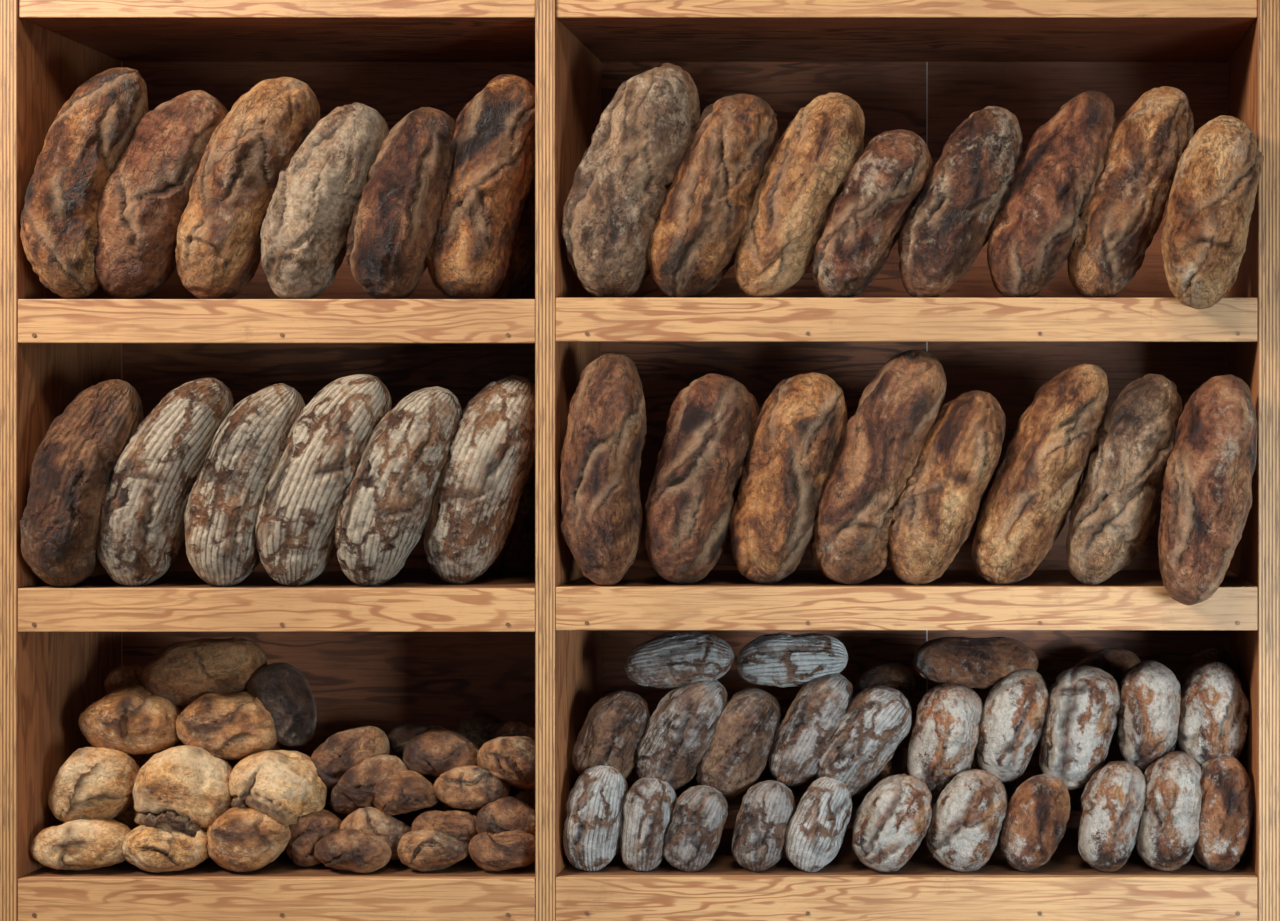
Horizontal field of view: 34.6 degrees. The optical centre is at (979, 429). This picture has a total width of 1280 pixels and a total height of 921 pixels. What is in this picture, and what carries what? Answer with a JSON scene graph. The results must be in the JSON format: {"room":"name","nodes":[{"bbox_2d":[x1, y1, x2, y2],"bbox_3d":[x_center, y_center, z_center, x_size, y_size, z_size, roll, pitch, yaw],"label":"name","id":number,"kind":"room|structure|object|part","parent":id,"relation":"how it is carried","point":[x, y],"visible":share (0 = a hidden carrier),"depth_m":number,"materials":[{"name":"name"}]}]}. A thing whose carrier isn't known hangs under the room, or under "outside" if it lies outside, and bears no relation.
{"room":"food shop","nodes":[
{"label":"food shop","id":0,"kind":"room"},
{"bbox_2d":[601,61,601,697],"bbox_3d":[-0.510,-0.329,3.424,6.400,3.070,0.087,0,0,0],"label":"wall","id":1,"kind":"structure","parent":0,"point":[601,61],"depth_m":3.38,"materials":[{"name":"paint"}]},
{"bbox_3d":[-0.510,1.181,1.434,6.400,0.050,4.067,0,0,0],"label":"floor","id":2,"kind":"structure","parent":0,"visible":0},
{"bbox_2d":[0,0,1279,920],"bbox_3d":[-0.510,0.250,3.189,1.938,1.814,0.380,0,0,0],"label":"shelf","id":3,"kind":"object","parent":2,"relation":"on","point":[416,646],"visible":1,"depth_m":3.02,"materials":[{"name":"brown wood"}]},
{"bbox_3d":[-1.462,0.250,3.183,0.034,1.814,0.367,0,0,0],"label":"panel","id":4,"kind":"part","parent":3,"relation":"part of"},
{"bbox_2d":[30,819,131,870],"bbox_3d":[-1.367,0.633,3.047,0.149,0.081,0.100,0,0,-13],"label":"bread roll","id":5,"kind":"object","parent":3,"relation":"on","point":[80,844],"visible":0.95,"depth_m":3.02,"materials":[{"name":"food"}]},
{"bbox_2d":[48,747,139,822],"bbox_3d":[-1.359,0.549,3.086,0.142,0.127,0.121,0,0,35],"label":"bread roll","id":6,"kind":"object","parent":5,"relation":"on","point":[92,783],"visible":0.84,"depth_m":3.04,"materials":[{"name":"food"}]},
{"bbox_2d":[78,685,180,754],"bbox_3d":[-1.323,0.453,3.124,0.142,0.108,0.118,0,0,31],"label":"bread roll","id":7,"kind":"object","parent":6,"relation":"on","point":[130,719],"visible":0.92,"depth_m":3.09,"materials":[{"name":"food"}]},
{"bbox_2d":[142,637,266,707],"bbox_3d":[-1.224,0.382,3.161,0.186,0.112,0.116,0,0,-17],"label":"loaf","id":8,"kind":"object","parent":7,"relation":"on","point":[180,673],"visible":0.84,"depth_m":3.12,"materials":[{"name":"food"}]},
{"bbox_2d":[104,664,144,693],"bbox_3d":[-1.345,0.404,3.201,0.110,0.055,0.062,0,0,16],"label":"loaf","id":9,"kind":"object","parent":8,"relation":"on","point":[124,675],"visible":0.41,"depth_m":3.18,"materials":[{"name":"food"}]},
{"bbox_2d":[20,379,143,586],"bbox_3d":[-1.360,0.081,3.029,0.169,0.317,0.150,0,0,14],"label":"loaf","id":10,"kind":"object","parent":3,"relation":"on","point":[72,467],"visible":0.83,"depth_m":2.98,"materials":[{"name":"food"}]},
{"bbox_2d":[20,67,148,298],"bbox_3d":[-1.353,-0.371,3.027,0.184,0.352,0.152,0,0,12],"label":"loaf","id":11,"kind":"object","parent":3,"relation":"on","point":[84,144],"visible":0.89,"depth_m":2.97,"materials":[{"name":"food"}]},
{"bbox_2d":[113,803,139,829],"bbox_3d":[-1.337,0.614,3.138,0.092,0.086,0.087,0,0,0],"label":"bread loaf","id":12,"kind":"object","parent":3,"relation":"on","point":[127,817],"visible":0.07,"depth_m":3.10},
{"bbox_2d":[93,90,227,298],"bbox_3d":[-1.251,-0.357,3.054,0.206,0.323,0.163,0,0,3],"label":"loaf","id":13,"kind":"object","parent":3,"relation":"on","point":[142,203],"visible":0.83,"depth_m":3.00,"materials":[{"name":"food"}]},
{"bbox_2d":[97,378,232,585],"bbox_3d":[-1.246,0.080,3.058,0.198,0.319,0.155,0,0,-13],"label":"loaf","id":14,"kind":"object","parent":3,"relation":"on","point":[141,530],"visible":0.92,"depth_m":3.00,"materials":[{"name":"food"}]},
{"bbox_2d":[122,825,209,872],"bbox_3d":[-1.239,0.634,3.048,0.140,0.078,0.089,0,0,2],"label":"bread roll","id":15,"kind":"object","parent":3,"relation":"on","point":[148,848],"visible":0.86,"depth_m":3.02,"materials":[{"name":"food"}]},
{"bbox_2d":[132,745,232,836],"bbox_3d":[-1.224,0.558,3.085,0.148,0.147,0.144,0,0,-38],"label":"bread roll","id":16,"kind":"object","parent":15,"relation":"on","point":[184,789],"visible":0.76,"depth_m":3.03,"materials":[{"name":"food"}]},
{"bbox_2d":[176,691,276,760],"bbox_3d":[-1.172,0.462,3.119,0.157,0.108,0.102,0,0,-14],"label":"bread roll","id":17,"kind":"object","parent":16,"relation":"on","point":[230,726],"visible":0.85,"depth_m":3.08,"materials":[{"name":"food"}]},
{"bbox_2d":[184,383,305,585],"bbox_3d":[-1.120,0.084,3.055,0.173,0.310,0.158,0,0,14],"label":"loaf","id":18,"kind":"object","parent":3,"relation":"on","point":[225,497],"visible":0.75,"depth_m":2.99,"materials":[{"name":"food"}]},
{"bbox_2d":[175,77,320,298],"bbox_3d":[-1.117,-0.366,3.049,0.213,0.342,0.168,0,0,-6],"label":"loaf","id":19,"kind":"object","parent":3,"relation":"on","point":[218,245],"visible":0.88,"depth_m":3.00,"materials":[{"name":"food"}]},
{"bbox_2d":[207,806,290,871],"bbox_3d":[-1.119,0.623,3.050,0.119,0.101,0.104,0,0,30],"label":"bread loaf","id":20,"kind":"object","parent":3,"relation":"on","point":[244,839],"visible":0.88,"depth_m":3.02,"materials":[{"name":"food"}]},
{"bbox_2d":[285,809,342,866],"bbox_3d":[-1.026,0.625,3.086,0.094,0.096,0.097,0,0,-15],"label":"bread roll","id":21,"kind":"object","parent":3,"relation":"on","point":[309,828],"visible":0.7,"depth_m":3.05,"materials":[{"name":"food"}]},
{"bbox_2d":[229,750,327,824],"bbox_3d":[-1.087,0.556,3.088,0.149,0.123,0.127,0,0,13],"label":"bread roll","id":22,"kind":"object","parent":21,"relation":"on","point":[284,786],"visible":0.84,"depth_m":3.05,"materials":[{"name":"food"}]},
{"bbox_2d":[247,662,316,745],"bbox_3d":[-1.101,0.432,3.147,0.113,0.131,0.091,0,0,32],"label":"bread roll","id":23,"kind":"object","parent":22,"relation":"on","point":[283,690],"visible":0.93,"depth_m":3.12,"materials":[{"name":"food"}]},
{"bbox_2d":[255,374,391,585],"bbox_3d":[-1.001,0.077,3.058,0.197,0.325,0.168,0,0,-2],"label":"loaf","id":24,"kind":"object","parent":3,"relation":"on","point":[319,460],"visible":0.86,"depth_m":2.99,"materials":[{"name":"food"}]},
{"bbox_2d":[260,102,388,298],"bbox_3d":[-0.996,-0.347,3.050,0.186,0.303,0.160,0,0,6],"label":"loaf","id":25,"kind":"object","parent":3,"relation":"on","point":[306,224],"visible":0.87,"depth_m":2.99,"materials":[{"name":"food"}]},
{"bbox_3d":[-1.056,0.250,3.373,0.776,1.814,0.012,0,0,0],"label":"panel","id":26,"kind":"part","parent":3,"relation":"part of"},
{"bbox_2d":[314,828,391,872],"bbox_3d":[-0.955,0.639,3.052,0.113,0.067,0.084,0,0,23],"label":"bread loaf","id":27,"kind":"object","parent":3,"relation":"on","point":[353,850],"visible":0.99,"depth_m":3.02,"materials":[{"name":"food"}]},
{"bbox_2d":[340,806,411,859],"bbox_3d":[-0.927,0.620,3.078,0.115,0.084,0.083,0,0,-13],"label":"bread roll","id":28,"kind":"object","parent":3,"relation":"on","point":[370,820],"visible":0.58,"depth_m":3.05,"materials":[{"name":"food"}]},
{"bbox_2d":[330,754,406,813],"bbox_3d":[-0.949,0.551,3.108,0.112,0.096,0.092,0,0,-28],"label":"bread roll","id":29,"kind":"object","parent":28,"relation":"on","point":[355,790],"visible":0.82,"depth_m":3.08,"materials":[{"name":"food"}]},
{"bbox_2d":[311,726,389,790],"bbox_3d":[-0.987,0.514,3.128,0.122,0.101,0.098,0,0,-14],"label":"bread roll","id":30,"kind":"object","parent":29,"relation":"on","point":[343,750],"visible":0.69,"depth_m":3.09,"materials":[{"name":"food"}]},
{"bbox_2d":[372,770,438,815],"bbox_3d":[-0.892,0.561,3.097,0.104,0.068,0.080,0,0,14],"label":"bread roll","id":31,"kind":"object","parent":28,"relation":"on","point":[406,791],"visible":0.91,"depth_m":3.07,"materials":[{"name":"food"}]},
{"bbox_2d":[403,729,479,777],"bbox_3d":[-0.846,0.511,3.147,0.119,0.077,0.099,0,0,23],"label":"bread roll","id":32,"kind":"object","parent":31,"relation":"on","point":[434,752],"visible":0.8,"depth_m":3.12,"materials":[{"name":"food"}]},
{"bbox_2d":[334,386,461,585],"bbox_3d":[-0.885,0.086,3.053,0.186,0.306,0.158,0,0,-2],"label":"loaf","id":33,"kind":"object","parent":3,"relation":"on","point":[383,513],"visible":0.99,"depth_m":2.99,"materials":[{"name":"food"}]},
{"bbox_2d":[346,107,454,298],"bbox_3d":[-0.874,-0.344,3.054,0.161,0.298,0.164,0,0,15],"label":"loaf","id":34,"kind":"object","parent":3,"relation":"on","point":[393,228],"visible":0.9,"depth_m":3.00,"materials":[{"name":"food"}]},
{"bbox_2d":[391,776,462,827],"bbox_3d":[-0.886,0.595,3.217,0.145,0.099,0.100,0,0,0],"label":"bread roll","id":35,"kind":"object","parent":3,"relation":"on","point":[407,818],"visible":0.07,"depth_m":3.18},
{"bbox_2d":[388,723,445,757],"bbox_3d":[-0.895,0.497,3.191,0.089,0.058,0.081,0,0,38],"label":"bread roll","id":36,"kind":"object","parent":35,"relation":"on","point":[398,738],"visible":0.56,"depth_m":3.17,"materials":[{"name":"food"}]},
{"bbox_2d":[397,830,468,871],"bbox_3d":[-0.833,0.640,3.049,0.112,0.065,0.072,0,0,0],"label":"bread loaf","id":37,"kind":"object","parent":3,"relation":"on","point":[420,850],"visible":1,"depth_m":3.03,"materials":[{"name":"food"}]},
{"bbox_2d":[412,810,477,843],"bbox_3d":[-0.821,0.618,3.081,0.101,0.068,0.079,0,0,26],"label":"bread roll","id":38,"kind":"object","parent":3,"relation":"on","point":[458,824],"visible":0.66,"depth_m":3.05,"materials":[{"name":"food"}]},
{"bbox_2d":[433,765,509,809],"bbox_3d":[-0.788,0.553,3.099,0.116,0.066,0.072,0,0,-10],"label":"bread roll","id":39,"kind":"object","parent":38,"relation":"on","point":[472,787],"visible":0.95,"depth_m":3.07,"materials":[{"name":"food"}]},
{"bbox_2d":[477,736,534,788],"bbox_3d":[-0.727,0.518,3.111,0.111,0.086,0.097,0,0,-8],"label":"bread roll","id":40,"kind":"object","parent":39,"relation":"on","point":[511,760],"visible":0.75,"depth_m":3.08,"materials":[{"name":"food"}]},
{"bbox_2d":[424,375,534,583],"bbox_3d":[-0.766,0.077,3.094,0.180,0.325,0.161,0,0,-5],"label":"loaf","id":41,"kind":"object","parent":3,"relation":"on","point":[487,469],"visible":0.88,"depth_m":3.03,"materials":[{"name":"food"}]},
{"bbox_2d":[426,74,534,298],"bbox_3d":[-0.765,-0.372,3.095,0.180,0.353,0.162,0,0,-8],"label":"loaf","id":42,"kind":"object","parent":3,"relation":"on","point":[492,175],"visible":0.8,"depth_m":3.03,"materials":[{"name":"food"}]},
{"bbox_2d":[463,785,534,815],"bbox_3d":[-0.775,0.587,3.217,0.133,0.091,0.098,0,0,21],"label":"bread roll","id":43,"kind":"object","parent":3,"relation":"on","point":[527,796],"visible":0.03,"depth_m":3.19,"materials":[{"name":"food"}]},
{"bbox_2d":[458,710,503,747],"bbox_3d":[-0.795,0.481,3.209,0.081,0.064,0.076,0,0,-39],"label":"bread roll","id":44,"kind":"object","parent":43,"relation":"on","point":[480,726],"visible":0.58,"depth_m":3.18,"materials":[{"name":"food"}]},
{"bbox_2d":[494,719,534,739],"bbox_3d":[-0.740,0.490,3.200,0.084,0.058,0.061,0,0,13],"label":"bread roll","id":45,"kind":"object","parent":43,"relation":"on","point":[512,727],"visible":0.41,"depth_m":3.18,"materials":[{"name":"food"}]},
{"bbox_2d":[469,830,534,870],"bbox_3d":[-0.726,0.641,3.050,0.107,0.063,0.074,0,0,7],"label":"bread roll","id":46,"kind":"object","parent":3,"relation":"on","point":[505,850],"visible":0.9,"depth_m":3.02,"materials":[{"name":"food"}]},
{"bbox_2d":[475,796,534,836],"bbox_3d":[-0.728,0.600,3.084,0.099,0.075,0.082,0,0,-24],"label":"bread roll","id":47,"kind":"object","parent":46,"relation":"on","point":[509,813],"visible":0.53,"depth_m":3.05,"materials":[{"name":"food"}]},
{"bbox_2d":[486,461,534,575],"bbox_3d":[-0.751,0.113,3.261,0.152,0.252,0.148,0,0,12],"label":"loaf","id":48,"kind":"object","parent":3,"relation":"on","point":[518,551],"visible":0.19,"depth_m":3.21,"materials":[{"name":"food"}]},
{"bbox_2d":[489,177,534,298],"bbox_3d":[-0.769,-0.330,3.259,0.154,0.269,0.150,0,0,-2],"label":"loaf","id":49,"kind":"object","parent":3,"relation":"on","point":[521,270],"visible":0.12,"depth_m":3.21,"materials":[{"name":"food"}]},
{"bbox_2d":[563,765,627,870],"bbox_3d":[-0.586,0.592,3.056,0.101,0.163,0.102,0,0,-14],"label":"loaf","id":50,"kind":"object","parent":3,"relation":"on","point":[594,819],"visible":0.97,"depth_m":3.02,"materials":[{"name":"food"}]},
{"bbox_2d":[572,690,649,779],"bbox_3d":[-0.570,0.478,3.101,0.124,0.149,0.115,0,0,24],"label":"loaf","id":51,"kind":"object","parent":50,"relation":"on","point":[612,730],"visible":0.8,"depth_m":3.06,"materials":[{"name":"food"}]},
{"bbox_2d":[559,352,646,585],"bbox_3d":[-0.571,0.060,3.028,0.130,0.354,0.153,0,0,-8],"label":"loaf","id":52,"kind":"object","parent":3,"relation":"on","point":[600,458],"visible":1,"depth_m":2.98,"materials":[{"name":"food"}]},
{"bbox_2d":[561,63,700,297],"bbox_3d":[-0.527,-0.377,3.054,0.202,0.361,0.188,0,0,14],"label":"loaf","id":53,"kind":"object","parent":3,"relation":"on","point":[617,195],"visible":0.87,"depth_m":2.98,"materials":[{"name":"food"}]},
{"bbox_2d":[620,777,676,870],"bbox_3d":[-0.507,0.601,3.055,0.087,0.143,0.094,0,0,11],"label":"loaf","id":54,"kind":"object","parent":3,"relation":"on","point":[648,805],"visible":0.92,"depth_m":3.02,"materials":[{"name":"food"}]},
{"bbox_2d":[634,680,727,789],"bbox_3d":[-0.464,0.472,3.097,0.147,0.180,0.130,0,0,26],"label":"loaf","id":55,"kind":"object","parent":54,"relation":"on","point":[678,734],"visible":0.88,"depth_m":3.05,"materials":[{"name":"food"}]},
{"bbox_2d":[624,632,734,688],"bbox_3d":[-0.467,0.358,3.112,0.171,0.087,0.090,0,0,4],"label":"loaf","id":56,"kind":"object","parent":55,"relation":"on","point":[668,660],"visible":0.98,"depth_m":3.08,"materials":[{"name":"food"}]},
{"bbox_2d":[675,774,698,797],"bbox_3d":[-0.495,0.567,3.199,0.105,0.091,0.087,0,0,12],"label":"loaf","id":57,"kind":"object","parent":3,"relation":"on","point":[693,782],"visible":0.02,"depth_m":3.16,"materials":[{"name":"food"}]},
{"bbox_2d":[662,785,727,871],"bbox_3d":[-0.436,0.608,3.055,0.099,0.130,0.099,0,0,36],"label":"loaf","id":58,"kind":"object","parent":3,"relation":"on","point":[698,817],"visible":0.99,"depth_m":3.02,"materials":[{"name":"food"}]},
{"bbox_2d":[696,687,780,798],"bbox_3d":[-0.374,0.486,3.098,0.131,0.170,0.122,0,0,-4],"label":"loaf","id":59,"kind":"object","parent":58,"relation":"on","point":[738,751],"visible":0.89,"depth_m":3.06,"materials":[{"name":"food"}]},
{"bbox_2d":[645,373,758,583],"bbox_3d":[-0.425,0.075,3.053,0.172,0.323,0.174,0,0,18],"label":"loaf","id":60,"kind":"object","parent":3,"relation":"on","point":[693,493],"visible":0.96,"depth_m":3.00,"materials":[{"name":"food"}]},
{"bbox_2d":[647,93,778,297],"bbox_3d":[-0.407,-0.354,3.043,0.199,0.315,0.177,0,0,-4],"label":"loaf","id":61,"kind":"object","parent":3,"relation":"on","point":[695,238],"visible":0.88,"depth_m":2.98,"materials":[{"name":"food"}]},
{"bbox_2d":[731,780,794,871],"bbox_3d":[-0.332,0.604,3.057,0.097,0.138,0.092,0,0,-16],"label":"loaf","id":62,"kind":"object","parent":3,"relation":"on","point":[767,807],"visible":0.98,"depth_m":3.02,"materials":[{"name":"food"}]},
{"bbox_2d":[769,673,852,785],"bbox_3d":[-0.262,0.463,3.103,0.130,0.176,0.106,0,0,1],"label":"loaf","id":63,"kind":"object","parent":62,"relation":"on","point":[819,707],"visible":0.93,"depth_m":3.06,"materials":[{"name":"food"}]},
{"bbox_2d":[736,633,847,687],"bbox_3d":[-0.293,0.359,3.118,0.175,0.084,0.093,0,0,3],"label":"loaf","id":64,"kind":"object","parent":63,"relation":"on","point":[783,660],"visible":0.94,"depth_m":3.08,"materials":[{"name":"food"}]},
{"bbox_3d":[-0.364,0.250,3.373,0.547,1.814,0.012,0,0,0],"label":"panel","id":65,"kind":"part","parent":3,"relation":"part of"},
{"bbox_2d":[742,760,802,797],"bbox_3d":[-0.333,0.567,3.198,0.100,0.089,0.087,0,0,8],"label":"loaf","id":66,"kind":"object","parent":3,"relation":"on","point":[765,775],"visible":0.12,"depth_m":3.17,"materials":[{"name":"food"}]},
{"bbox_2d":[729,372,847,583],"bbox_3d":[-0.291,0.074,3.059,0.182,0.325,0.169,0,0,7],"label":"loaf","id":67,"kind":"object","parent":3,"relation":"on","point":[799,429],"visible":0.91,"depth_m":2.99,"materials":[{"name":"food"}]},
{"bbox_2d":[734,93,864,297],"bbox_3d":[-0.277,-0.356,3.052,0.198,0.317,0.159,0,0,-9],"label":"loaf","id":68,"kind":"object","parent":3,"relation":"on","point":[809,166],"visible":0.87,"depth_m":2.99,"materials":[{"name":"food"}]},
{"bbox_2d":[784,777,851,871],"bbox_3d":[-0.247,0.601,3.054,0.105,0.144,0.096,0,0,13],"label":"loaf","id":69,"kind":"object","parent":3,"relation":"on","point":[816,830],"visible":1,"depth_m":3.02,"materials":[{"name":"food"}]},
{"bbox_2d":[815,685,911,795],"bbox_3d":[-0.183,0.482,3.100,0.150,0.172,0.130,0,0,-14],"label":"loaf","id":70,"kind":"object","parent":69,"relation":"on","point":[878,718],"visible":0.82,"depth_m":3.05,"materials":[{"name":"food"}]},
{"bbox_2d":[812,129,931,297],"bbox_3d":[-0.163,-0.328,3.042,0.181,0.261,0.146,0,0,4],"label":"loaf","id":71,"kind":"object","parent":3,"relation":"on","point":[864,222],"visible":0.87,"depth_m":2.99,"materials":[{"name":"food"}]},
{"bbox_2d":[851,744,899,807],"bbox_3d":[-0.175,0.547,3.199,0.124,0.112,0.102,0,0,7],"label":"loaf","id":72,"kind":"object","parent":3,"relation":"on","point":[857,799],"visible":0.05,"depth_m":3.16,"materials":[{"name":"food"}]},
{"bbox_2d":[853,663,915,700],"bbox_3d":[-0.155,0.421,3.218,0.104,0.093,0.088,0,0,9],"label":"loaf","id":73,"kind":"object","parent":72,"relation":"on","point":[897,676],"visible":0.48,"depth_m":3.19,"materials":[{"name":"food"}]},
{"bbox_2d":[864,745,908,793],"bbox_3d":[-0.145,0.542,3.169,0.088,0.095,0.096,0,0,-4],"label":"loaf","id":74,"kind":"object","parent":72,"relation":"on","point":[897,764],"visible":0.24,"depth_m":3.13,"materials":[{"name":"food"}]},
{"bbox_2d":[810,349,946,583],"bbox_3d":[-0.156,0.057,3.060,0.207,0.360,0.165,0,0,-10],"label":"loaf","id":75,"kind":"object","parent":3,"relation":"on","point":[881,445],"visible":0.9,"depth_m":2.99,"materials":[{"name":"food"}]},
{"bbox_2d":[852,774,932,871],"bbox_3d":[-0.134,0.600,3.055,0.124,0.146,0.114,0,0,-12],"label":"loaf","id":76,"kind":"object","parent":3,"relation":"on","point":[891,823],"visible":1,"depth_m":3.01,"materials":[{"name":"food"}]},
{"bbox_2d":[887,390,1005,584],"bbox_3d":[-0.052,0.088,3.050,0.185,0.297,0.149,0,0,-3],"label":"loaf","id":77,"kind":"object","parent":3,"relation":"on","point":[937,509],"visible":0.96,"depth_m":2.99,"materials":[{"name":"food"}]},
{"bbox_2d":[898,106,1022,297],"bbox_3d":[-0.029,-0.345,3.046,0.192,0.297,0.140,0,0,-7],"label":"loaf","id":78,"kind":"object","parent":3,"relation":"on","point":[951,220],"visible":0.95,"depth_m":2.99,"materials":[{"name":"food"}]},
{"bbox_2d":[926,769,1007,871],"bbox_3d":[-0.019,0.595,3.056,0.127,0.155,0.120,0,0,22],"label":"loaf","id":79,"kind":"object","parent":3,"relation":"on","point":[968,815],"visible":1,"depth_m":3.01,"materials":[{"name":"food"}]},
{"bbox_2d":[907,682,983,797],"bbox_3d":[-0.052,0.480,3.101,0.117,0.178,0.118,0,0,31],"label":"loaf","id":80,"kind":"object","parent":79,"relation":"on","point":[943,742],"visible":0.84,"depth_m":3.06,"materials":[{"name":"food"}]},
{"bbox_2d":[976,668,1048,782],"bbox_3d":[0.051,0.457,3.098,0.114,0.177,0.122,0,0,11],"label":"loaf","id":81,"kind":"object","parent":79,"relation":"on","point":[1015,710],"visible":0.91,"depth_m":3.06,"materials":[{"name":"food"}]},
{"bbox_2d":[912,637,1037,688],"bbox_3d":[-0.007,0.364,3.129,0.199,0.084,0.094,1,0,0],"label":"loaf","id":82,"kind":"object","parent":81,"relation":"on","point":[979,663],"visible":0.93,"depth_m":3.09,"materials":[{"name":"food"}]},
{"bbox_2d":[970,766,1011,802],"bbox_3d":[0.007,0.577,3.198,0.086,0.085,0.092,0,0,15],"label":"loaf","id":83,"kind":"object","parent":3,"relation":"on","point":[1007,785],"visible":0.14,"depth_m":3.18,"materials":[{"name":"food"}]},
{"bbox_2d":[999,774,1070,870],"bbox_3d":[0.083,0.600,3.056,0.109,0.147,0.103,0,0,12],"label":"loaf","id":84,"kind":"object","parent":3,"relation":"on","point":[1035,820],"visible":0.99,"depth_m":3.02,"materials":[{"name":"food"}]},
{"bbox_2d":[1039,666,1120,789],"bbox_3d":[0.158,0.461,3.100,0.132,0.190,0.123,0,0,-2],"label":"loaf","id":85,"kind":"object","parent":84,"relation":"on","point":[1082,718],"visible":0.91,"depth_m":3.05,"materials":[{"name":"food"}]},
{"bbox_2d":[971,363,1108,584],"bbox_3d":[0.093,0.067,3.053,0.209,0.339,0.163,0,0,11],"label":"loaf","id":86,"kind":"object","parent":3,"relation":"on","point":[1022,514],"visible":1,"depth_m":3.00,"materials":[{"name":"food"}]},
{"bbox_2d":[987,91,1115,297],"bbox_3d":[0.107,-0.357,3.054,0.200,0.321,0.160,0,0,-11],"label":"loaf","id":87,"kind":"object","parent":3,"relation":"on","point":[1035,229],"visible":0.91,"depth_m":2.99,"materials":[{"name":"food"}]},
{"bbox_3d":[0.164,0.250,3.373,0.505,1.814,0.012,0,0,0],"label":"panel","id":88,"kind":"part","parent":3,"relation":"part of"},
{"bbox_2d":[1068,763,1105,811],"bbox_3d":[0.168,0.567,3.195,0.092,0.087,0.093,0,0,2],"label":"loaf","id":89,"kind":"object","parent":3,"relation":"on","point":[1075,795],"visible":0.07,"depth_m":3.16,"materials":[{"name":"food"}]},
{"bbox_2d":[1075,647,1140,686],"bbox_3d":[0.195,0.404,3.240,0.138,0.103,0.085,0,0,2],"label":"loaf","id":90,"kind":"object","parent":3,"relation":"on","point":[1115,661],"visible":0.25,"depth_m":3.21,"materials":[{"name":"food"}]},
{"bbox_2d":[1078,761,1145,871],"bbox_3d":[0.200,0.589,3.055,0.108,0.167,0.109,0,0,-12],"label":"loaf","id":91,"kind":"object","parent":3,"relation":"on","point":[1113,798],"visible":1,"depth_m":3.02,"materials":[{"name":"food"}]},
{"bbox_2d":[1066,374,1182,584],"bbox_3d":[0.219,0.076,3.042,0.176,0.322,0.158,0,0,9],"label":"loaf","id":92,"kind":"object","parent":3,"relation":"on","point":[1114,509],"visible":0.93,"depth_m":2.98,"materials":[{"name":"food"}]},
{"bbox_2d":[1067,86,1193,297],"bbox_3d":[0.230,-0.361,3.051,0.195,0.328,0.144,0,0,-1],"label":"loaf","id":93,"kind":"object","parent":3,"relation":"on","point":[1121,219],"visible":0.87,"depth_m":2.99,"materials":[{"name":"food"}]},
{"bbox_2d":[1135,751,1201,870],"bbox_3d":[0.291,0.582,3.052,0.105,0.183,0.114,0,0,-13],"label":"loaf","id":94,"kind":"object","parent":3,"relation":"on","point":[1168,832],"visible":0.94,"depth_m":3.01,"materials":[{"name":"food"}]},
{"bbox_2d":[1115,660,1181,772],"bbox_3d":[0.261,0.444,3.099,0.099,0.174,0.120,0,0,-12],"label":"loaf","id":95,"kind":"object","parent":94,"relation":"on","point":[1150,699],"visible":0.87,"depth_m":3.05,"materials":[{"name":"food"}]},
{"bbox_2d":[1176,648,1238,688],"bbox_3d":[0.364,0.403,3.219,0.105,0.106,0.085,0,0,17],"label":"loaf","id":96,"kind":"object","parent":3,"relation":"on","point":[1208,654],"visible":0.38,"depth_m":3.20,"materials":[{"name":"food"}]},
{"bbox_2d":[1158,374,1257,605],"bbox_3d":[0.338,0.089,2.962,0.146,0.342,0.163,0,0,13],"label":"loaf","id":97,"kind":"object","parent":3,"relation":"on","point":[1206,501],"visible":1,"depth_m":2.90,"materials":[{"name":"food"}]},
{"bbox_2d":[1161,115,1263,308],"bbox_3d":[0.340,-0.322,2.957,0.147,0.286,0.162,0,0,-7],"label":"loaf","id":98,"kind":"object","parent":3,"relation":"on","point":[1205,230],"visible":1,"depth_m":2.90,"materials":[{"name":"food"}]},
{"bbox_2d":[1193,756,1253,870],"bbox_3d":[0.366,0.584,3.054,0.098,0.178,0.112,1,0,-8],"label":"loaf","id":99,"kind":"object","parent":3,"relation":"on","point":[1226,813],"visible":0.9,"depth_m":3.02,"materials":[{"name":"food"}]},
{"bbox_2d":[1178,661,1249,766],"bbox_3d":[0.358,0.446,3.099,0.113,0.176,0.130,0,0,-15],"label":"loaf","id":100,"kind":"object","parent":99,"relation":"on","point":[1214,713],"visible":0.78,"depth_m":3.05,"materials":[{"name":"food"}]},
{"bbox_3d":[0.438,0.250,3.183,0.042,1.814,0.367,0,0,0],"label":"panel","id":101,"kind":"part","parent":3,"relation":"part of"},
{"bbox_3d":[-1.040,0.664,3.192,0.142,0.104,0.105,0,0,0],"label":"bread roll","id":102,"kind":"object","parent":3,"relation":"on","visible":0},
{"bbox_2d":[323,791,345,818],"bbox_3d":[-1.068,0.586,3.189,0.110,0.091,0.107,0,0,45],"label":"bread loaf","id":103,"kind":"object","parent":102,"relation":"on","point":[327,806],"visible":0.02,"depth_m":3.16,"materials":[{"name":"food"}]},
{"bbox_3d":[-1.379,0.649,3.169,0.128,0.091,0.102,0,0,0],"label":"bread roll","id":104,"kind":"object","parent":3,"relation":"on","visible":0},
{"bbox_2d":[90,746,153,767],"bbox_3d":[-1.379,0.545,3.199,0.129,0.098,0.094,0,0,0],"label":"bread loaf","id":105,"kind":"object","parent":104,"relation":"on","point":[140,759],"visible":0.02,"depth_m":3.18,"materials":[{"name":"food"}]},
{"bbox_3d":[-1.247,0.541,3.194,0.128,0.100,0.101,0,0,0],"label":"bread roll","id":106,"kind":"object","parent":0,"visible":0},
{"bbox_2d":[226,742,279,767],"bbox_3d":[-1.182,0.524,3.205,0.116,0.115,0.119,0,0,-38],"label":"bread loaf","id":107,"kind":"object","parent":106,"relation":"on","point":[232,763],"visible":0.04,"depth_m":3.16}
]}

